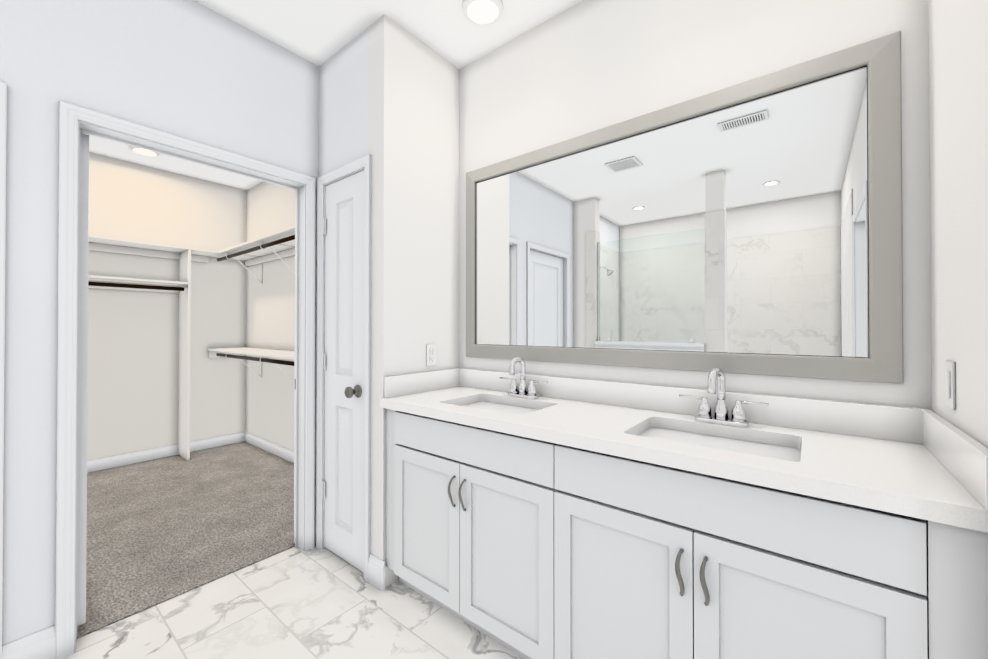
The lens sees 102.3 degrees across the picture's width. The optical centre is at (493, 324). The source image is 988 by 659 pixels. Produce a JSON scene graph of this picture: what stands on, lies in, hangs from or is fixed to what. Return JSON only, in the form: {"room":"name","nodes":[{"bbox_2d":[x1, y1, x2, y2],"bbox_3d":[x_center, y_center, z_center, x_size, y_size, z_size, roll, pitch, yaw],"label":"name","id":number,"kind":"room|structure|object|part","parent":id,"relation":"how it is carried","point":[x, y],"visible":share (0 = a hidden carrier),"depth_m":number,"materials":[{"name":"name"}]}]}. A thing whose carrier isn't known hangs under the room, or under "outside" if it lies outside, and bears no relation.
{"room":"bathroom","nodes":[
{"label":"bathroom","id":0,"kind":"room"},
{"bbox_2d":[0,0,318,644],"bbox_3d":[-2.000,-0.122,1.126,0.120,2.740,4.400,0,-1,38],"label":"wall","id":1,"kind":"structure","parent":0,"point":[192,70],"depth_m":1.49,"materials":[{"name":"white paint"}]},
{"bbox_2d":[0,82,6,658],"bbox_3d":[-1.977,0.202,1.042,0.018,2.091,0.876,0,-1,38],"label":"door frame","id":2,"kind":"structure","parent":1,"relation":"attached to","point":[3,104],"depth_m":1.38,"materials":[{"name":"white paint"}]},
{"bbox_2d":[2,625,55,658],"bbox_3d":[-1.667,1.183,1.428,0.014,0.134,0.125,0,-1,38],"label":"baseboard","id":3,"kind":"structure","parent":1,"relation":"attached to","point":[40,644],"depth_m":1.43,"materials":[{"name":"white paint"}]},
{"bbox_2d":[77,133,88,625],"bbox_3d":[-2.023,0.221,1.894,0.869,2.005,0.035,0,-1,38],"label":"closet door leaf","id":4,"kind":"structure","parent":1,"relation":"in","point":[83,349],"depth_m":1.63,"materials":[{"name":"white paint"}]},
{"bbox_2d":[78,183,87,543],"bbox_3d":[-1.683,0.156,1.617,0.011,1.467,0.038,0,-1,38],"label":"closet hinges","id":5,"kind":"object","parent":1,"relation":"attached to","point":[82,367],"visible":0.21,"depth_m":1.62,"materials":[{"name":"white paint"}]},
{"bbox_2d":[55,101,315,658],"bbox_3d":[-1.375,0.226,1.910,0.120,2.054,0.915,0,-1,38],"label":"door frame","id":6,"kind":"structure","parent":1,"relation":"attached to","point":[300,305],"depth_m":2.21,"materials":[{"name":"white paint"}]},
{"bbox_2d":[87,152,246,460],"bbox_3d":[-3.481,-0.106,3.465,0.120,2.740,2.580,0,-1,38],"label":"wall","id":7,"kind":"structure","parent":0,"point":[133,359],"depth_m":3.76,"materials":[{"name":"white paint"}]},
{"bbox_2d":[87,432,244,472],"bbox_3d":[-3.429,1.209,3.415,0.013,0.100,2.340,0,-1,38],"label":"baseboard","id":8,"kind":"structure","parent":7,"relation":"attached to","point":[126,459],"depth_m":3.73,"materials":[{"name":"white paint"}]},
{"bbox_2d":[77,441,294,638],"bbox_3d":[-2.490,1.286,2.668,2.650,0.066,2.580,0,-1,38],"label":"floor carpet","id":9,"kind":"object","parent":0,"point":[161,530],"visible":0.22,"depth_m":2.50,"materials":[{"name":"grey carpet"}]},
{"bbox_2d":[88,235,215,460],"bbox_3d":[-3.424,0.266,3.190,0.302,1.975,1.980,0,-1,38],"label":"closet shelving","id":10,"kind":"object","parent":9,"relation":"on","point":[185,255],"depth_m":3.70,"materials":[{"name":"white wood"}]},
{"bbox_3d":[-3.418,-0.334,3.040,0.033,0.033,1.741,0,-1,38],"label":"rod","id":11,"kind":"part","parent":10,"relation":"part of","materials":[{"name":"brown metal"}]},
{"bbox_2d":[246,181,294,450],"bbox_3d":[-1.692,-0.105,3.615,2.495,2.740,0.120,0,-1,38],"label":"wall","id":12,"kind":"structure","parent":0,"point":[270,312],"depth_m":3.96,"materials":[{"name":"white paint"}]},
{"bbox_2d":[216,225,294,379],"bbox_3d":[-1.845,-0.088,3.431,2.478,1.264,0.354,0,-1,38],"label":"closet shelving","id":13,"kind":"object","parent":12,"relation":"attached to","point":[279,244],"depth_m":3.61,"materials":[{"name":"white"}]},
{"bbox_3d":[-1.880,0.298,3.302,2.336,0.033,0.033,0,-1,38],"label":"rod","id":14,"kind":"part","parent":13,"relation":"part of","materials":[{"name":"brown metal"}]},
{"bbox_3d":[-1.880,-0.662,3.308,2.336,0.033,0.033,0,-1,38],"label":"rod","id":15,"kind":"part","parent":13,"relation":"part of","materials":[{"name":"brown metal"}]},
{"bbox_2d":[245,432,293,462],"bbox_3d":[-1.733,1.210,3.553,2.495,0.100,0.013,0,-1,38],"label":"baseboard","id":16,"kind":"structure","parent":12,"relation":"attached to","point":[274,449],"depth_m":3.92,"materials":[{"name":"white paint"}]},
{"bbox_2d":[65,546,522,658],"bbox_3d":[-1.019,1.272,0.234,2.682,0.060,4.240,0,-1,38],"label":"floor","id":17,"kind":"structure","parent":0,"point":[294,602],"depth_m":1.67,"materials":[{"name":"stone"}]},
{"bbox_2d":[379,388,987,658],"bbox_3d":[0.352,0.819,1.497,1.858,0.864,0.556,0,-1,38],"label":"bathroom vanity","id":18,"kind":"object","parent":17,"relation":"on","point":[529,516],"depth_m":1.10,"materials":[{"name":"white paint"}]},
{"bbox_3d":[-0.292,0.848,1.709,0.412,0.590,0.019,0,-1,38],"label":"door","id":19,"kind":"part","parent":18,"relation":"part of","materials":[{"name":"white paint"}]},
{"bbox_3d":[-0.168,0.665,1.578,0.023,0.125,0.034,0,-1,38],"label":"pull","id":20,"kind":"part","parent":18,"relation":"part of","materials":[{"name":"silver metal"}]},
{"bbox_3d":[-0.122,0.665,1.542,0.023,0.125,0.034,0,-1,38],"label":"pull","id":21,"kind":"part","parent":18,"relation":"part of","materials":[{"name":"silver metal"}]},
{"bbox_3d":[-0.126,0.471,1.580,0.838,0.144,0.019,0,-1,38],"label":"false drawer","id":22,"kind":"part","parent":18,"relation":"part of","materials":[{"name":"white paint"}]},
{"bbox_3d":[0.036,0.846,1.448,0.422,0.590,0.019,0,-1,38],"label":"door","id":23,"kind":"part","parent":18,"relation":"part of","materials":[{"name":"white paint"}]},
{"bbox_2d":[419,392,802,487],"bbox_3d":[0.351,0.366,1.510,1.293,0.040,0.543,0,-1,38],"label":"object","id":24,"kind":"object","parent":18,"relation":"on","point":[788,470],"depth_m":1.26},
{"bbox_2d":[467,400,562,423],"bbox_3d":[0.018,0.449,1.766,0.458,0.147,0.318,0,-1,38],"label":"sink","id":25,"kind":"object","parent":24,"relation":"in","point":[502,405],"depth_m":1.88,"materials":[{"name":"white ceramic"}]},
{"bbox_2d":[499,356,550,399],"bbox_3d":[0.125,0.250,1.901,0.274,0.196,0.105,0,-1,38],"label":"faucet","id":26,"kind":"object","parent":24,"relation":"on","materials":[{"name":"silver metal"}]},
{"bbox_2d":[679,367,770,427],"bbox_3d":[0.783,0.246,1.378,0.274,0.196,0.105,0,-1,38],"label":"faucet","id":27,"kind":"object","parent":24,"relation":"on","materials":[{"name":"silver metal"}]},
{"bbox_2d":[643,424,806,475],"bbox_3d":[0.676,0.445,1.242,0.458,0.147,0.318,0,-1,38],"label":"sink","id":28,"kind":"object","parent":24,"relation":"in","point":[772,447],"depth_m":1.31,"materials":[{"name":"white ceramic"}]},
{"bbox_3d":[0.367,0.844,1.185,0.416,0.590,0.019,0,-1,38],"label":"door","id":29,"kind":"part","parent":18,"relation":"part of","materials":[{"name":"white paint"}]},
{"bbox_3d":[0.493,0.661,1.052,0.023,0.125,0.034,0,-1,38],"label":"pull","id":30,"kind":"part","parent":18,"relation":"part of","materials":[{"name":"silver metal"}]},
{"bbox_3d":[0.539,0.661,1.016,0.023,0.125,0.034,0,-1,38],"label":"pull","id":31,"kind":"part","parent":18,"relation":"part of","materials":[{"name":"silver metal"}]},
{"bbox_3d":[0.533,0.467,1.056,0.840,0.144,0.019,0,-1,38],"label":"false drawer","id":32,"kind":"part","parent":18,"relation":"part of","materials":[{"name":"white paint"}]},
{"bbox_3d":[0.697,0.842,0.923,0.422,0.590,0.019,0,-1,38],"label":"door","id":33,"kind":"part","parent":18,"relation":"part of","materials":[{"name":"white paint"}]},
{"bbox_2d":[84,0,582,189],"bbox_3d":[-1.991,-1.542,1.161,5.332,0.100,4.450,0,-1,38],"label":"ceiling","id":34,"kind":"structure","parent":0,"point":[318,32],"depth_m":1.98,"materials":[{"name":"white paint"}]},
{"bbox_2d":[129,145,159,155],"bbox_3d":[-2.948,-1.464,3.358,0.200,0.025,0.200,0,-1,38],"label":"recessed light","id":35,"kind":"object","parent":34,"relation":"in","point":[142,151],"visible":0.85,"depth_m":3.35,"materials":[{"name":"white"}]},
{"bbox_2d":[462,0,503,24],"bbox_3d":[-0.053,-1.474,1.864,0.196,0.025,0.196,0,-1,38],"label":"recessed light","id":36,"kind":"object","parent":34,"relation":"in","point":[481,12],"visible":0.98,"depth_m":1.86,"materials":[{"name":"white"}]},
{"bbox_2d":[319,28,367,176],"bbox_3d":[-0.782,-0.115,2.176,0.480,2.740,0.120,0,-1,38],"label":"wall","id":37,"kind":"structure","parent":0,"point":[343,106],"depth_m":2.12,"materials":[{"name":"white paint"}]},
{"bbox_2d":[316,154,370,581],"bbox_3d":[-0.763,0.227,2.159,0.433,2.057,0.120,0,-1,38],"label":"door frame","id":38,"kind":"structure","parent":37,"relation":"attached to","point":[324,352],"depth_m":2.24,"materials":[{"name":"white paint"}]},
{"bbox_2d":[321,480,324,497],"bbox_3d":[-0.958,0.917,2.224,0.040,0.096,0.011,0,-1,38],"label":"linen hinge","id":39,"kind":"object","parent":38,"relation":"attached to","point":[323,490],"visible":1,"depth_m":2.22,"materials":[{"name":"white paint"}]},
{"bbox_2d":[322,217,325,234],"bbox_3d":[-0.958,-0.554,2.234,0.040,0.096,0.011,0,-1,38],"label":"linen hinge","id":40,"kind":"object","parent":38,"relation":"attached to","point":[323,226],"visible":1,"depth_m":2.23,"materials":[{"name":"white paint"}]},
{"bbox_2d":[322,352,325,368],"bbox_3d":[-0.958,0.202,2.229,0.040,0.096,0.011,0,-1,38],"label":"linen hinge","id":41,"kind":"object","parent":38,"relation":"attached to","point":[323,360],"visible":1,"depth_m":2.22,"materials":[{"name":"white paint"}]},
{"bbox_2d":[324,170,363,571],"bbox_3d":[-0.787,0.231,2.129,0.389,2.023,0.035,0,-1,38],"label":"door","id":42,"kind":"structure","parent":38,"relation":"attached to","point":[344,369],"depth_m":2.11,"materials":[{"name":"white paint"}]},
{"bbox_2d":[344,385,361,397],"bbox_3d":[-0.715,0.339,2.004,0.066,0.066,0.069,0,-1,38],"label":"door knob","id":43,"kind":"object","parent":42,"relation":"attached to","point":[356,391],"depth_m":1.99,"materials":[{"name":"silver metal"}]},
{"bbox_2d":[367,14,458,586],"bbox_3d":[-0.417,-0.115,2.141,0.135,2.740,0.520,0,-1,38],"label":"wall","id":44,"kind":"structure","parent":0,"point":[413,120],"depth_m":2.01,"materials":[{"name":"white paint"}]},
{"bbox_2d":[368,553,384,591],"bbox_3d":[-0.564,1.186,1.908,0.116,0.134,0.014,0,-1,38],"label":"baseboard","id":45,"kind":"structure","parent":44,"relation":"attached to","point":[376,572],"depth_m":1.90,"materials":[{"name":"white paint"}]},
{"bbox_2d":[383,368,458,399],"bbox_3d":[-0.361,0.300,2.081,0.019,0.100,0.497,0,-1,38],"label":"backsplash","id":46,"kind":"structure","parent":44,"relation":"attached to","point":[407,384],"depth_m":2.04,"materials":[{"name":"white stone"}]},
{"bbox_2d":[426,344,435,365],"bbox_3d":[-0.334,0.162,2.128,0.008,0.115,0.070,0,-1,38],"label":"outlet","id":47,"kind":"object","parent":44,"relation":"attached to","point":[430,354],"visible":1,"depth_m":2.12,"materials":[{"name":"white plastic"}]},
{"bbox_2d":[429,348,433,360],"bbox_3d":[-0.332,0.162,2.127,0.004,0.068,0.033,0,-1,38],"label":"receptacle","id":48,"kind":"object","parent":47,"relation":"attached to","point":[431,350],"depth_m":2.12,"materials":[{"name":"white plastic"}]},
{"bbox_2d":[459,368,922,443],"bbox_3d":[0.519,0.297,1.711,1.858,0.100,0.019,0,-1,38],"label":"backsplash","id":49,"kind":"structure","parent":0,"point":[900,425],"depth_m":1.37,"materials":[{"name":"white stone"}]},
{"bbox_2d":[459,0,931,409],"bbox_3d":[0.370,-0.117,1.925,2.597,2.740,0.120,0,-1,38],"label":"wall","id":50,"kind":"structure","parent":0,"point":[583,67],"depth_m":1.57,"materials":[{"name":"white paint"}]},
{"bbox_2d":[466,31,903,383],"bbox_3d":[0.519,-0.343,1.708,1.736,1.041,0.029,0,-1,38],"label":"mirror","id":51,"kind":"object","parent":50,"relation":"attached to","point":[754,226],"visible":1,"depth_m":1.47,"materials":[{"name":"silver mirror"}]},
{"bbox_2d":[928,0,987,447],"bbox_3d":[0.021,-0.134,-0.506,0.120,2.740,4.360,0,-1,38],"label":"wall","id":52,"kind":"structure","parent":0,"point":[958,89],"depth_m":0.92,"materials":[{"name":"white paint"}]},
{"bbox_2d":[945,360,955,409],"bbox_3d":[1.118,0.147,0.977,0.008,0.115,0.070,0,-1,38],"label":"light switch","id":53,"kind":"object","parent":52,"relation":"attached to","point":[950,384],"visible":1,"depth_m":0.97,"materials":[{"name":"white plastic"}]},
{"bbox_2d":[923,409,987,511],"bbox_3d":[1.070,0.292,0.927,0.019,0.100,0.524,0,-1,38],"label":"backsplash","id":54,"kind":"structure","parent":52,"relation":"attached to","point":[964,459],"depth_m":0.86,"materials":[{"name":"white stone"}]}
]}

